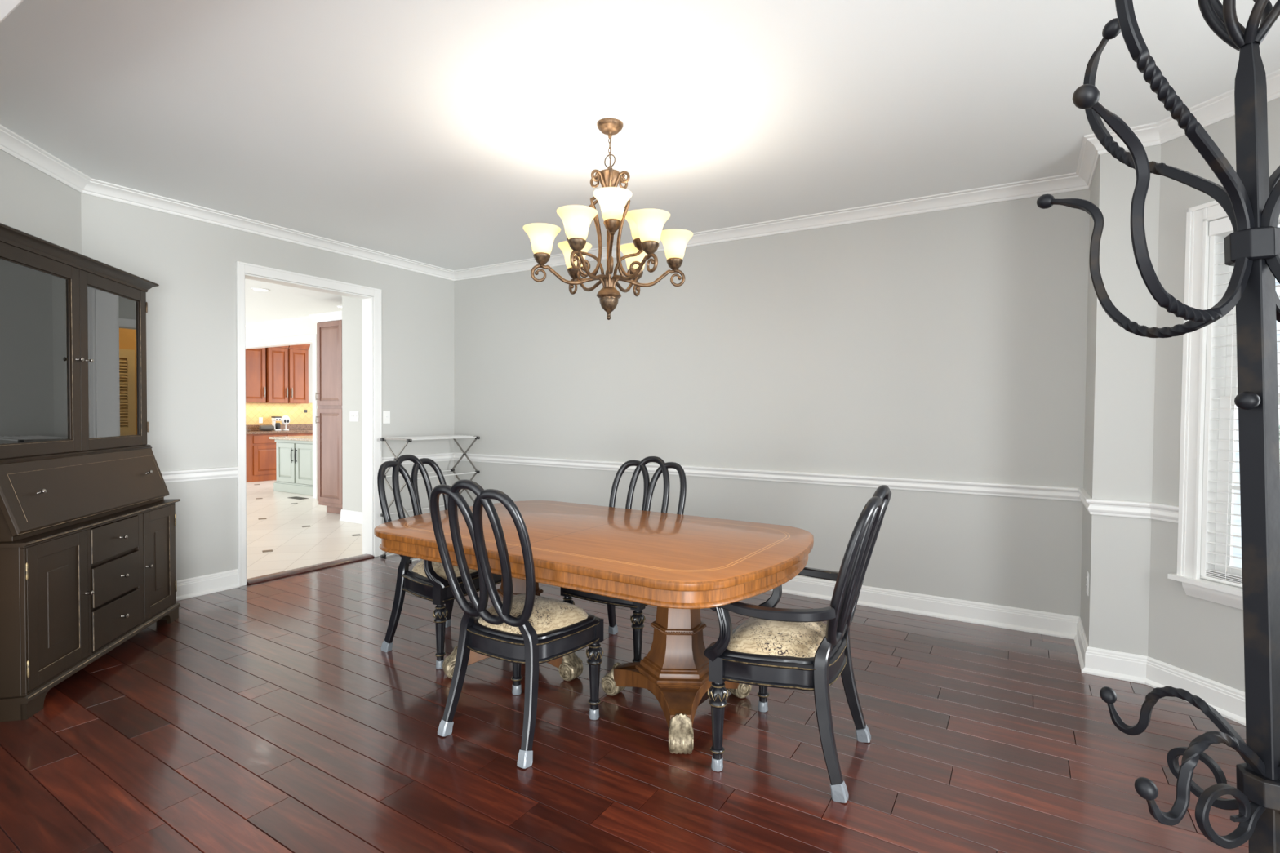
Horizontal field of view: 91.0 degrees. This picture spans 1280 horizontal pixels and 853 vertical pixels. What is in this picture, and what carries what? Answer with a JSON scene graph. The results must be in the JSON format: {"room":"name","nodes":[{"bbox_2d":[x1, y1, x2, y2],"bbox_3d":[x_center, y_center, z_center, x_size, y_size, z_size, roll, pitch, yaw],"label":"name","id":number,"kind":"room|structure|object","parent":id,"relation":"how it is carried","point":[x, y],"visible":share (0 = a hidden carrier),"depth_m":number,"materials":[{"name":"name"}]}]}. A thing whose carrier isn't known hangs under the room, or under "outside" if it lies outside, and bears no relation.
{"room":"dining room","nodes":[
{"label":"dining room","id":0,"kind":"room"},
{"bbox_2d":[0,149,81,253],"bbox_3d":[-3.376,-0.154,3.255,0.140,2.760,1.444,0,1,-14],"label":"wall","id":1,"kind":"structure","parent":0,"point":[33,202],"depth_m":3.52,"materials":[{"name":"grey paint"}]},
{"bbox_2d":[80,192,454,581],"bbox_3d":[-2.726,-0.193,5.265,0.140,2.760,3.188,1,1,31],"label":"wall","id":2,"kind":"structure","parent":0,"point":[191,314],"depth_m":4.56,"materials":[{"name":"grey paint"}]},
{"bbox_2d":[160,466,238,483],"bbox_3d":[-3.267,0.358,3.648,0.439,0.080,2.113,1,1,4],"label":"trim","id":3,"kind":"structure","parent":2,"relation":"attached to","point":[174,476],"depth_m":4.46,"materials":[{"name":"white paint"}]},
{"bbox_2d":[176,568,239,600],"bbox_3d":[-3.272,1.152,3.666,0.441,0.132,2.113,1,1,4],"label":"baseboard","id":4,"kind":"structure","parent":2,"relation":"attached to","point":[193,587],"depth_m":4.52,"materials":[{"name":"white paint"}]},
{"bbox_2d":[235,261,382,586],"bbox_3d":[-2.744,-0.022,5.242,0.188,2.420,1.225,1,1,31],"label":"door frame","id":5,"kind":"structure","parent":2,"relation":"in","point":[371,304],"depth_m":5.62,"materials":[{"name":"white paint"}]},
{"bbox_2d":[382,410,390,423],"bbox_3d":[-2.324,-0.085,5.780,0.016,0.118,0.076,1,1,31],"label":"light switch","id":6,"kind":"object","parent":2,"relation":"attached to","point":[386,414],"visible":1,"depth_m":5.78,"materials":[{"name":"white plastic"}]},
{"bbox_2d":[244,315,318,408],"bbox_3d":[-5.661,-0.310,9.971,6.350,2.740,0.120,1,1,31],"label":"wall","id":7,"kind":"structure","parent":0,"point":[300,326],"depth_m":9.85,"materials":[{"name":"white paint"}]},
{"bbox_2d":[245,334,317,498],"bbox_3d":[-6.576,-0.184,10.527,4.215,2.450,0.165,1,1,31],"label":"door frame","id":8,"kind":"structure","parent":7,"relation":"in","point":[308,339],"depth_m":9.41,"materials":[{"name":"white paint"}]},
{"bbox_2d":[253,484,360,552],"bbox_3d":[-6.003,1.103,7.967,6.552,0.002,4.712,1,1,31],"label":"tiles","id":9,"kind":"object","parent":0,"point":[271,550],"depth_m":7.13,"materials":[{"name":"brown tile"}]},
{"bbox_2d":[308,343,312,403],"bbox_3d":[-7.258,-0.385,12.827,0.650,2.740,3.500,1,1,31],"label":"wall","id":10,"kind":"structure","parent":0,"point":[310,350],"depth_m":12.96,"materials":[{"name":"grey paint"}]},
{"bbox_2d":[245,347,266,403],"bbox_3d":[-7.298,-1.040,11.768,0.340,1.185,0.470,1,1,31],"label":"upper cabinet","id":11,"kind":"object","parent":10,"relation":"attached to","point":[255,357],"visible":0.48,"depth_m":11.74,"materials":[{"name":"brown wood"}]},
{"bbox_2d":[259,345,288,403],"bbox_3d":[-7.057,-1.047,12.163,0.340,1.185,0.395,1,1,31],"label":"upper cabinet","id":12,"kind":"object","parent":10,"relation":"attached to","point":[276,357],"visible":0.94,"depth_m":12.08,"materials":[{"name":"brown wood"}]},
{"bbox_2d":[245,402,312,425],"bbox_3d":[-7.233,-0.254,12.228,0.019,0.435,2.100,1,1,31],"label":"backsplash","id":13,"kind":"structure","parent":10,"relation":"attached to","point":[295,411],"depth_m":12.40,"materials":[{"name":"stone"}]},
{"bbox_2d":[258,417,262,422],"bbox_3d":[-7.294,-0.119,12.105,0.010,0.110,0.070,1,1,31],"label":"wall outlet","id":14,"kind":"object","parent":13,"relation":"attached to","point":[260,419],"visible":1,"depth_m":12.10,"materials":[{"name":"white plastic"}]},
{"bbox_2d":[288,343,310,403],"bbox_3d":[-6.844,-1.053,12.513,0.340,1.185,0.395,1,1,31],"label":"upper cabinet","id":15,"kind":"object","parent":10,"relation":"attached to","point":[298,355],"visible":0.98,"depth_m":12.44,"materials":[{"name":"brown wood"}]},
{"bbox_2d":[342,295,362,512],"bbox_3d":[-2.512,-0.231,7.510,1.830,2.740,1.050,1,1,31],"label":"wall","id":16,"kind":"structure","parent":0,"point":[352,308],"depth_m":7.44,"materials":[{"name":"grey paint"}]},
{"bbox_2d":[339,509,362,524],"bbox_3d":[-3.241,1.072,7.344,0.835,0.132,0.030,1,1,31],"label":"baseboard","id":17,"kind":"structure","parent":16,"relation":"attached to","point":[348,516],"depth_m":7.45,"materials":[{"name":"white paint"}]},
{"bbox_2d":[350,411,359,421],"bbox_3d":[-3.367,-0.118,7.408,0.170,0.118,0.016,1,1,31],"label":"light switch","id":18,"kind":"object","parent":16,"relation":"attached to","point":[354,415],"visible":1,"depth_m":7.41,"materials":[{"name":"white plastic"}]},
{"bbox_2d":[0,480,1248,852],"bbox_3d":[-3.150,1.222,5.350,15.500,0.080,12.046,1,1,31],"label":"floor","id":19,"kind":"structure","parent":0,"point":[280,701],"depth_m":2.49,"materials":[{"name":"brown wood"}]},
{"bbox_2d":[0,222,180,722],"bbox_3d":[-2.993,0.175,3.252,0.546,2.108,1.386,0,1,-14],"label":"hutch","id":20,"kind":"object","parent":19,"relation":"on","point":[87,526],"visible":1,"depth_m":3.09,"materials":[{"name":"brown paint"}]},
{"bbox_2d":[0,498,180,547],"bbox_3d":[-3.004,0.483,3.256,0.528,0.017,1.374,0,1,-14],"label":"shelf","id":21,"kind":"object","parent":20,"relation":"attached to","point":[53,534],"depth_m":3.09,"materials":[{"name":"brown paint"}]},
{"bbox_2d":[245,432,312,482],"bbox_3d":[-6.978,0.566,12.111,0.568,0.875,1.420,1,1,31],"label":"base cabinet","id":22,"kind":"object","parent":19,"relation":"on","point":[260,451],"visible":0.3,"depth_m":11.63,"materials":[{"name":"brown wood"}]},
{"bbox_2d":[245,424,312,434],"bbox_3d":[-6.932,0.046,12.167,0.570,0.158,1.660,1,1,31],"label":"countertop","id":23,"kind":"structure","parent":22,"relation":"on","point":[250,428],"depth_m":12.13,"materials":[{"name":"stone"}]},
{"bbox_2d":[258,425,274,431],"bbox_3d":[-7.109,0.029,11.982,0.110,0.110,0.260,1,1,31],"label":"speaker","id":24,"kind":"object","parent":23,"relation":"on","point":[262,428],"visible":1,"depth_m":11.94},
{"bbox_2d":[271,416,281,431],"bbox_3d":[-7.035,-0.057,12.181,0.154,0.275,0.124,1,1,31],"label":"countertop appliance","id":25,"kind":"object","parent":23,"relation":"on","point":[277,425],"visible":0.95,"depth_m":12.15,"materials":[{"name":"white plastic"}]},
{"bbox_2d":[280,415,289,430],"bbox_3d":[-6.948,-0.070,12.339,0.141,0.295,0.123,0,1,-20],"label":"desk fan","id":26,"kind":"object","parent":23,"relation":"on","point":[285,420],"visible":1,"depth_m":12.31,"materials":[{"name":"white plastic"}]},
{"bbox_2d":[268,435,312,495],"bbox_3d":[-5.276,0.613,10.338,1.280,0.885,0.920,1,1,31],"label":"base cabinet","id":27,"kind":"object","parent":19,"relation":"on","point":[294,454],"visible":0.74,"depth_m":10.00,"materials":[{"name":"grey paint"}]},
{"bbox_2d":[268,435,312,441],"bbox_3d":[-5.273,0.191,10.328,1.280,0.040,0.920,1,1,31],"label":"countertop","id":28,"kind":"structure","parent":27,"relation":"on","point":[309,438],"depth_m":10.04,"materials":[{"name":"stone"}]},
{"bbox_2d":[288,496,308,499],"bbox_3d":[-5.135,1.074,9.451,0.320,0.007,0.140,1,1,31],"label":"floor vent","id":29,"kind":"object","parent":19,"relation":"in","point":[295,497],"visible":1,"depth_m":9.41,"materials":[{"name":"grey metal"}]},
{"bbox_2d":[246,554,373,585],"bbox_3d":[-2.728,1.177,5.243,0.130,0.022,1.070,1,1,31],"label":"threshold","id":30,"kind":"object","parent":19,"relation":"on","point":[348,560],"visible":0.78,"depth_m":5.17,"materials":[{"name":"brown wood"}]},
{"bbox_2d":[309,311,342,514],"bbox_3d":[-3.792,-0.155,8.036,0.860,2.545,0.366,1,1,31],"label":"pantry cabinet","id":31,"kind":"object","parent":19,"relation":"on","point":[329,325],"visible":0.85,"depth_m":7.96,"materials":[{"name":"brown wood"}]},
{"bbox_2d":[380,435,479,563],"bbox_3d":[-1.950,0.636,5.906,0.380,1.086,0.840,1,1,31],"label":"drying rack","id":32,"kind":"object","parent":19,"relation":"on","point":[409,439],"visible":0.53,"depth_m":5.77,"materials":[{"name":"grey metal"}]},
{"bbox_2d":[377,454,502,669],"bbox_3d":[-1.123,0.705,3.580,0.605,1.071,0.695,1,1,27],"label":"dining chair","id":33,"kind":"object","parent":19,"relation":"on","point":[427,580],"visible":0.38,"depth_m":3.45,"materials":[{"name":"black paint"}]},
{"bbox_2d":[412,559,477,579],"bbox_3d":[-1.055,0.759,3.546,0.378,0.086,0.512,1,1,27],"label":"seat cushion","id":34,"kind":"object","parent":33,"relation":"on","point":[418,571],"depth_m":3.37,"materials":[{"name":"fabric"}]},
{"bbox_2d":[429,479,603,768],"bbox_3d":[-0.516,0.731,2.623,0.536,1.071,0.613,1,1,31],"label":"dining chair","id":35,"kind":"object","parent":19,"relation":"on","point":[529,629],"visible":1,"depth_m":2.49,"materials":[{"name":"black paint"}]},
{"bbox_2d":[478,593,588,634],"bbox_3d":[-0.472,0.783,2.686,0.441,0.086,0.378,1,1,31],"label":"seat cushion","id":36,"kind":"object","parent":35,"relation":"on","point":[548,615],"depth_m":2.58,"materials":[{"name":"fabric"}]},
{"bbox_2d":[373,500,813,754],"bbox_3d":[-0.240,0.873,3.047,2.044,0.764,1.246,1,1,32],"label":"dining table","id":37,"kind":"object","parent":19,"relation":"on","point":[679,565],"visible":0.71,"depth_m":2.68,"materials":[{"name":"brown wood"}]},
{"bbox_2d":[560,456,686,662],"bbox_3d":[-0.068,0.715,3.489,0.536,1.071,0.613,1,1,31],"label":"dining chair","id":38,"kind":"object","parent":19,"relation":"on","point":[637,619],"visible":0.35,"depth_m":3.61,"materials":[{"name":"black paint"}]},
{"bbox_2d":[703,484,891,803],"bbox_3d":[0.636,0.744,2.443,0.605,1.071,0.695,1,1,29],"label":"armchair","id":39,"kind":"object","parent":19,"relation":"on","point":[784,648],"visible":0.94,"depth_m":2.28,"materials":[{"name":"black paint"}]},
{"bbox_2d":[726,617,826,657],"bbox_3d":[0.569,0.796,2.482,0.378,0.086,0.512,1,1,29],"label":"seat cushion","id":40,"kind":"object","parent":39,"relation":"on","point":[755,637],"depth_m":2.33,"materials":[{"name":"fabric"}]},
{"bbox_2d":[1036,0,1279,852],"bbox_3d":[0.683,0.354,0.714,0.548,1.923,0.518,0,1,-17],"label":"coat stand","id":41,"kind":"object","parent":19,"relation":"on","point":[1251,199],"visible":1,"depth_m":0.69,"materials":[{"name":"metal"}]},
{"bbox_2d":[0,0,1279,324],"bbox_3d":[-3.115,-1.617,5.307,15.700,0.120,12.000,1,1,31],"label":"ceiling","id":42,"kind":"structure","parent":0,"point":[432,132],"depth_m":2.87,"materials":[{"name":"white paint"}]},
{"bbox_2d":[251,287,270,291],"bbox_3d":[-4.462,-1.610,7.403,0.190,0.008,0.190,1,1,31],"label":"recessed light","id":43,"kind":"object","parent":42,"relation":"in","point":[255,288],"visible":1,"depth_m":7.37,"materials":[{"name":"white paint"}]},
{"bbox_2d":[523,117,693,319],"bbox_3d":[-0.150,-1.007,3.099,0.792,0.956,0.831,1,1,31],"label":"chandelier","id":44,"kind":"object","parent":42,"relation":"hanging from","point":[646,225],"visible":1,"depth_m":3.05,"materials":[{"name":"brown metal"}]},
{"bbox_2d":[453,188,1090,617],"bbox_3d":[0.394,-0.166,5.150,5.590,2.760,0.140,1,1,31],"label":"wall","id":45,"kind":"structure","parent":0,"point":[950,344],"depth_m":4.45,"materials":[{"name":"grey paint"}]},
{"bbox_2d":[0,68,1279,280],"bbox_3d":[-0.135,-1.442,3.044,6.550,0.087,3.970,1,1,31],"label":"trim","id":46,"kind":"structure","parent":45,"relation":"attached to","point":[1221,107],"depth_m":4.12,"materials":[{"name":"white paint"}]},
{"bbox_2d":[382,452,1178,523],"bbox_3d":[0.273,0.365,4.640,5.652,0.080,0.873,1,1,31],"label":"trim","id":47,"kind":"structure","parent":45,"relation":"attached to","point":[1162,512],"depth_m":4.29,"materials":[{"name":"white paint"}]},
{"bbox_2d":[382,551,1245,725],"bbox_3d":[0.643,1.180,3.827,3.340,0.132,7.183,0,1,-30],"label":"baseboard","id":48,"kind":"structure","parent":45,"relation":"attached to","point":[1228,702],"depth_m":3.79,"materials":[{"name":"white paint"}]},
{"bbox_2d":[1080,155,1100,646],"bbox_3d":[2.575,-0.112,3.493,0.140,2.760,0.705,1,1,31],"label":"wall","id":49,"kind":"structure","parent":0,"point":[1095,188],"depth_m":3.46,"materials":[{"name":"grey paint"}]},
{"bbox_2d":[1085,570,1088,595],"bbox_3d":[2.369,0.830,3.332,0.010,0.118,0.076,1,1,31],"label":"wall outlet","id":50,"kind":"object","parent":49,"relation":"attached to","point":[1087,572],"visible":1,"depth_m":3.31,"materials":[{"name":"white plastic"}]},
{"bbox_2d":[1088,144,1160,656],"bbox_3d":[2.495,-0.106,3.211,0.298,2.760,0.140,1,1,31],"label":"wall","id":51,"kind":"structure","parent":0,"point":[1125,380],"depth_m":3.17,"materials":[{"name":"grey paint"}]},
{"bbox_2d":[1147,97,1279,692],"bbox_3d":[2.772,-0.087,2.433,0.140,2.760,1.530,0,1,-14],"label":"wall","id":52,"kind":"structure","parent":0,"point":[1205,638],"depth_m":3.00,"materials":[{"name":"grey paint"}]},
{"bbox_2d":[1167,200,1279,609],"bbox_3d":[2.749,-0.101,2.421,0.190,1.807,1.187,0,1,-14],"label":"window","id":53,"kind":"structure","parent":52,"relation":"in","point":[1190,551],"depth_m":2.88,"materials":[{"name":"white paint"}]},
{"bbox_2d":[1205,214,1279,583],"bbox_3d":[2.715,-0.109,2.413,0.076,1.622,0.967,0,1,-14],"label":"window blind","id":54,"kind":"object","parent":53,"relation":"attached to","point":[1220,227],"visible":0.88,"depth_m":2.81,"materials":[{"name":"white plastic"}]},
{"bbox_3d":[-0.851,-0.086,1.097,7.000,2.760,0.140,1,1,31],"label":"wall","id":55,"kind":"structure","parent":0,"visible":0},
{"bbox_2d":[0,0,23,22],"bbox_3d":[-0.830,0.049,1.087,4.550,2.490,0.190,1,1,31],"label":"trim","id":56,"kind":"structure","parent":55,"relation":"attached to","point":[6,6],"depth_m":1.67,"materials":[{"name":"white paint"}]},
{"label":"outside","id":57,"kind":"structure","parent":0,"visible":0},
{"bbox_3d":[16.041,1.996,0.262,22.800,0.100,36.000,1,1,31],"label":"lawn","id":58,"kind":"structure","parent":57,"visible":0},
{"bbox_2d":[1231,225,1279,568],"bbox_3d":[10.415,-0.995,6.880,9.400,5.500,4.460,1,1,31],"label":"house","id":59,"kind":"structure","parent":58,"relation":"on","point":[1237,541],"depth_m":6.77,"materials":[{"name":"white"}]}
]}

